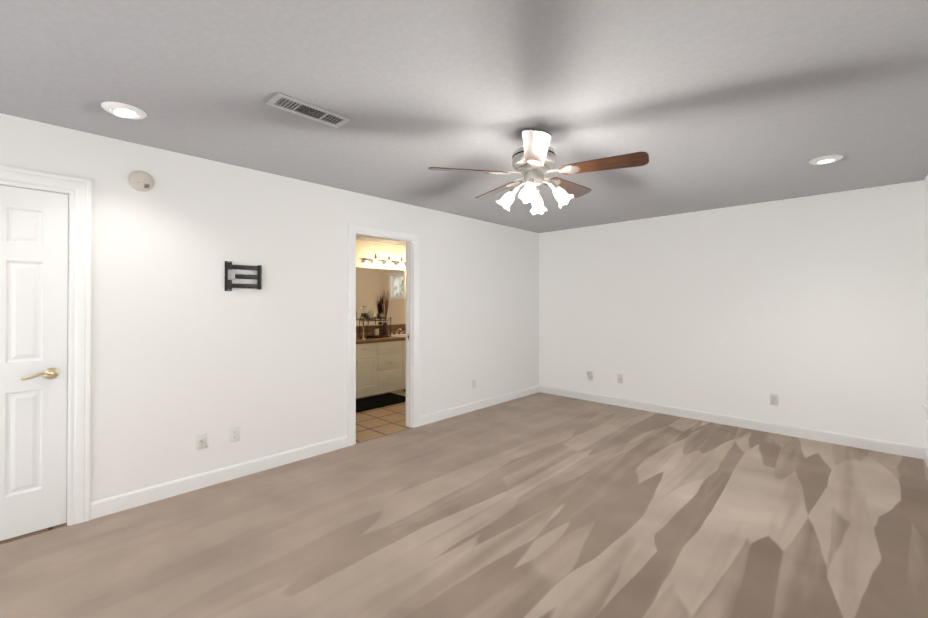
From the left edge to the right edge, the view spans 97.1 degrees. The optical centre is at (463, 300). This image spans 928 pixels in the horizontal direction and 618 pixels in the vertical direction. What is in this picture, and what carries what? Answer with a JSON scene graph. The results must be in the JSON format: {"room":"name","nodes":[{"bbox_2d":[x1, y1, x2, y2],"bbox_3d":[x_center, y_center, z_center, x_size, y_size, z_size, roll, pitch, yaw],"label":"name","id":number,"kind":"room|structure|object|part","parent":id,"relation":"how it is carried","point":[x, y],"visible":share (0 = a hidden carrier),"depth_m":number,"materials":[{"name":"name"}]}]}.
{"room":"empty bedroom","nodes":[
{"label":"empty bedroom","id":0,"kind":"room"},
{"bbox_2d":[0,388,411,543],"bbox_3d":[-1.802,1.446,4.827,2.270,0.100,6.440,0,-1,43],"label":"floor","id":1,"kind":"structure","parent":0,"point":[379,422],"depth_m":4.64,"materials":[{"name":"beige tile"}]},
{"bbox_2d":[356,393,405,412],"bbox_3d":[-1.280,1.391,5.574,0.580,0.017,1.100,0,-1,43],"label":"bath rug","id":2,"kind":"object","parent":1,"relation":"on","point":[374,402],"visible":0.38,"depth_m":5.61,"materials":[{"name":"black fabric"}]},
{"bbox_2d":[356,340,405,397],"bbox_3d":[-1.323,1.011,6.375,0.594,0.790,2.100,0,-1,43],"label":"bathroom vanity","id":3,"kind":"object","parent":1,"relation":"on","point":[380,364],"depth_m":6.09,"materials":[{"name":"beige paint"}]},
{"bbox_2d":[356,332,405,343],"bbox_3d":[-1.336,0.598,6.389,0.559,0.035,2.120,0,-1,43],"label":"countertop","id":4,"kind":"structure","parent":3,"relation":"on","point":[358,340],"depth_m":6.23,"materials":[{"name":"beige stone"}]},
{"bbox_2d":[359,306,367,338],"bbox_3d":[-1.488,0.327,6.082,0.082,0.501,0.121,0,-1,43],"label":"bud vase","id":5,"kind":"object","parent":4,"relation":"on","point":[363,320],"visible":1,"depth_m":6.07,"materials":[{"name":"beige ceramic"}]},
{"bbox_2d":[359,317,390,337],"bbox_3d":[-1.388,0.423,6.426,0.270,0.314,0.458,0,-1,43],"label":"tiered stand","id":6,"kind":"object","parent":4,"relation":"on","point":[373,336],"visible":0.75,"depth_m":6.34,"materials":[{"name":"grey metal"}]},
{"bbox_2d":[368,310,373,317],"bbox_3d":[-1.442,0.216,6.341,0.050,0.124,0.118,0,-1,43],"label":"decorative ornament","id":7,"kind":"object","parent":6,"relation":"on","point":[370,313],"visible":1,"depth_m":6.33,"materials":[{"name":"white ceramic"}]},
{"bbox_2d":[374,328,378,334],"bbox_3d":[-1.374,0.491,6.440,0.076,0.110,0.076,0,-1,43],"label":"candle","id":8,"kind":"object","parent":6,"relation":"on","point":[376,331],"visible":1,"depth_m":6.41,"materials":[{"name":"white wax"}]},
{"bbox_2d":[377,314,385,317],"bbox_3d":[-1.311,0.245,6.492,0.082,0.069,0.120,0,-1,43],"label":"decorative box","id":9,"kind":"object","parent":6,"relation":"on","point":[381,315],"visible":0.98,"depth_m":6.46,"materials":[{"name":"brown"}]},
{"bbox_2d":[381,287,389,335],"bbox_3d":[-1.282,0.179,6.736,0.120,0.806,0.211,0,-1,43],"label":"decorative vase","id":10,"kind":"object","parent":4,"relation":"on","point":[385,310],"visible":0.85,"depth_m":6.71,"materials":[{"name":"brown ceramic"}]},
{"bbox_2d":[391,334,405,336],"bbox_3d":[-0.986,0.575,6.747,0.374,0.016,0.480,0,-1,43],"label":"sink","id":11,"kind":"object","parent":4,"relation":"in","point":[395,335],"depth_m":6.73,"materials":[{"name":"white ceramic"}]},
{"bbox_2d":[0,392,927,617],"bbox_3d":[0.503,1.431,2.643,4.080,0.100,6.440,0,-1,43],"label":"floor carpet","id":12,"kind":"object","parent":1,"relation":"on","point":[540,505],"visible":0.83,"depth_m":2.42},
{"bbox_2d":[0,113,538,501],"bbox_3d":[-1.021,0.171,4.096,0.120,2.440,6.440,0,-1,43],"label":"wall","id":13,"kind":"structure","parent":0,"point":[186,347],"depth_m":3.22,"materials":[{"name":"white paint"}]},
{"bbox_2d":[0,185,67,540],"bbox_3d":[-2.648,0.355,2.296,0.099,2.023,0.614,0,-1,43],"label":"closet door","id":14,"kind":"structure","parent":13,"relation":"in","point":[33,327],"depth_m":2.42,"materials":[{"name":"white paint"}]},
{"bbox_3d":[-2.504,0.440,2.422,0.064,0.066,0.158,0,-1,43],"label":"handle","id":15,"kind":"part","parent":14,"relation":"part of","materials":[{"name":"gold metal"}]},
{"bbox_2d":[0,165,91,525],"bbox_3d":[-2.665,0.306,2.312,0.099,2.145,0.830,0,-1,43],"label":"door frame","id":16,"kind":"structure","parent":13,"relation":"attached to","point":[78,189],"depth_m":2.54,"materials":[{"name":"white paint"}]},
{"bbox_2d":[128,170,153,191],"bbox_3d":[-2.176,-0.808,2.767,0.041,0.140,0.140,0,-1,43],"label":"smoke detector","id":17,"kind":"object","parent":13,"relation":"attached to","point":[140,181],"visible":1,"depth_m":2.75,"materials":[{"name":"beige plastic"}]},
{"bbox_2d":[196,432,207,449],"bbox_3d":[-1.925,1.039,3.017,0.045,0.115,0.070,0,-1,43],"label":"outlet","id":18,"kind":"object","parent":13,"relation":"attached to","point":[201,440],"visible":1,"depth_m":3.02,"materials":[{"name":"white plastic"}]},
{"bbox_2d":[230,426,239,442],"bbox_3d":[-1.785,1.045,3.192,0.008,0.115,0.070,0,-1,43],"label":"electrical outlet","id":19,"kind":"object","parent":13,"relation":"attached to","point":[234,434],"visible":1,"depth_m":3.19,"materials":[{"name":"white plastic"}]},
{"bbox_2d":[225,261,261,290],"bbox_3d":[-1.736,-0.186,3.228,0.040,0.230,0.258,0,-1,43],"label":"mount","id":20,"kind":"object","parent":13,"relation":"attached to","point":[230,275],"visible":0.98,"depth_m":3.20,"materials":[{"name":"black metal"}]},
{"bbox_2d":[90,385,538,519],"bbox_3d":[-0.598,1.341,4.438,0.014,0.105,5.110,0,-1,43],"label":"baseboard","id":21,"kind":"structure","parent":13,"relation":"attached to","point":[115,504],"depth_m":3.22,"materials":[{"name":"white paint"}]},
{"bbox_2d":[347,223,419,446],"bbox_3d":[-0.844,0.327,4.271,0.143,2.130,0.890,0,-1,43],"label":"door frame","id":22,"kind":"structure","parent":13,"relation":"attached to","point":[353,229],"depth_m":4.49,"materials":[{"name":"white paint"}]},
{"bbox_2d":[473,379,476,387],"bbox_3d":[0.136,1.058,5.218,0.008,0.115,0.070,0,-1,43],"label":"electrical outlet","id":23,"kind":"object","parent":13,"relation":"attached to","point":[474,383],"visible":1,"depth_m":5.22,"materials":[{"name":"white plastic"}]},
{"bbox_2d":[356,240,405,325],"bbox_3d":[-1.894,0.185,6.301,0.120,2.440,4.440,0,-1,43],"label":"wall","id":24,"kind":"structure","parent":0,"point":[366,249],"depth_m":6.76,"materials":[{"name":"beige paint"}]},
{"bbox_2d":[356,267,404,325],"bbox_3d":[-1.636,-0.063,6.479,0.008,0.932,1.770,0,-1,43],"label":"bathroom mirror","id":25,"kind":"object","parent":24,"relation":"attached to","point":[370,290],"visible":0.5,"depth_m":6.74,"materials":[{"name":"mirror"}]},
{"bbox_2d":[356,324,405,337],"bbox_3d":[-1.531,0.495,6.575,0.020,0.175,2.120,0,-1,43],"label":"backsplash","id":26,"kind":"structure","parent":24,"relation":"attached to","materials":[{"name":"tile"}]},
{"bbox_2d":[362,252,405,267],"bbox_3d":[-1.169,-0.654,6.805,0.242,0.214,1.060,0,-1,43],"label":"sconce","id":27,"kind":"object","parent":24,"relation":"attached to","point":[387,263],"visible":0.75,"depth_m":6.66,"materials":[{"name":"white glass"}]},
{"bbox_2d":[356,236,405,245],"bbox_3d":[-1.845,-1.054,4.885,2.150,0.180,6.440,0,-1,43],"label":"ceiling","id":28,"kind":"structure","parent":0,"point":[380,240],"depth_m":6.53,"materials":[{"name":"paint"}]},
{"bbox_2d":[0,0,927,232],"bbox_3d":[0.459,-1.108,2.701,4.200,0.100,6.440,0,-1,43],"label":"ceiling","id":29,"kind":"structure","parent":0,"point":[709,104],"depth_m":2.06,"materials":[{"name":"paint"}]},
{"bbox_2d":[101,101,146,118],"bbox_3d":[-1.892,-1.051,2.284,0.198,0.040,0.198,0,-1,43],"label":"recessed light","id":30,"kind":"object","parent":29,"relation":"in","point":[121,110],"visible":1,"depth_m":2.26,"materials":[{"name":"white paint"}]},
{"bbox_2d":[266,92,351,127],"bbox_3d":[-0.860,-1.056,2.298,0.165,0.009,0.420,0,-1,43],"label":"ceiling vent","id":31,"kind":"object","parent":29,"relation":"in","point":[279,100],"visible":1,"depth_m":2.28,"materials":[{"name":"white metal"}]},
{"bbox_2d":[428,128,648,214],"bbox_3d":[0.476,-0.817,2.627,1.286,0.483,1.232,0,-1,43],"label":"ceiling fan","id":32,"kind":"object","parent":29,"relation":"hanging from","point":[533,160],"visible":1,"depth_m":2.49,"materials":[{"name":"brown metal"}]},
{"bbox_3d":[0.027,-0.798,2.522,0.490,0.006,0.144,0,13,-10],"label":"blade","id":33,"kind":"part","parent":32,"relation":"part of","materials":[{"name":"brown wood"}]},
{"bbox_3d":[0.245,-0.795,2.964,0.144,0.006,0.490,-14,6,-27],"label":"blade","id":34,"kind":"part","parent":32,"relation":"part of","materials":[{"name":"brown wood"}]},
{"bbox_3d":[0.380,-0.800,2.177,0.144,0.006,0.490,13,1,8],"label":"blade","id":35,"kind":"part","parent":32,"relation":"part of","materials":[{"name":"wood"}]},
{"bbox_3d":[0.734,-0.795,2.893,0.490,0.006,0.144,0,-14,-46],"label":"blade","id":36,"kind":"part","parent":32,"relation":"part of","materials":[{"name":"brown wood"}]},
{"bbox_3d":[0.817,-0.798,2.407,0.490,0.006,0.144,0,-13,26],"label":"blade","id":37,"kind":"part","parent":32,"relation":"part of","materials":[{"name":"brown wood"}]},
{"bbox_2d":[809,154,843,164],"bbox_3d":[2.706,-1.046,3.065,0.198,0.020,0.198,0,-1,43],"label":"recessed light","id":38,"kind":"object","parent":29,"relation":"in","point":[827,159],"visible":1,"depth_m":3.04,"materials":[{"name":"white paint"}]},
{"bbox_2d":[539,180,925,446],"bbox_3d":[1.853,0.182,5.726,6.350,2.440,0.120,0,-1,43],"label":"wall","id":39,"kind":"structure","parent":0,"point":[809,311],"depth_m":4.40,"materials":[{"name":"white paint"}]},
{"bbox_2d":[587,371,592,380],"bbox_3d":[1.746,1.048,5.702,0.070,0.132,0.052,0,-1,43],"label":"outlet","id":40,"kind":"object","parent":39,"relation":"attached to","point":[590,375],"visible":0.98,"depth_m":5.69,"materials":[{"name":"white plastic"}]},
{"bbox_2d":[617,374,622,383],"bbox_3d":[2.065,1.040,5.428,0.070,0.115,0.013,0,-1,43],"label":"outlet","id":41,"kind":"object","parent":39,"relation":"attached to","point":[619,378],"visible":1,"depth_m":5.43,"materials":[{"name":"white plastic"}]},
{"bbox_2d":[539,385,924,458],"bbox_3d":[2.587,1.344,4.930,3.960,0.105,0.014,0,-1,43],"label":"baseboard","id":42,"kind":"structure","parent":39,"relation":"attached to","point":[907,450],"depth_m":4.39,"materials":[{"name":"white paint"}]},
{"bbox_2d":[770,394,778,405],"bbox_3d":[3.257,1.042,4.301,0.070,0.115,0.008,0,-1,43],"label":"electrical outlet","id":43,"kind":"object","parent":39,"relation":"attached to","point":[774,399],"visible":1,"depth_m":4.30,"materials":[{"name":"white plastic"}]},
{"bbox_2d":[924,174,927,449],"bbox_3d":[1.940,0.152,1.289,0.120,2.440,6.440,0,-1,43],"label":"wall","id":44,"kind":"structure","parent":0,"point":[926,256],"depth_m":3.51,"materials":[{"name":"white paint"}]},
{"bbox_2d":[922,402,927,413],"bbox_3d":[3.298,0.860,2.767,0.177,0.104,1.210,0,-1,43],"label":"window sill","id":45,"kind":"structure","parent":44,"relation":"attached to","point":[925,406],"depth_m":3.15,"materials":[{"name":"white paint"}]},
{"bbox_2d":[924,447,927,466],"bbox_3d":[1.891,1.320,1.328,0.014,0.105,6.200,0,-1,43],"label":"baseboard","id":46,"kind":"structure","parent":44,"relation":"attached to","point":[925,455],"depth_m":3.50,"materials":[{"name":"white paint"}]}
]}

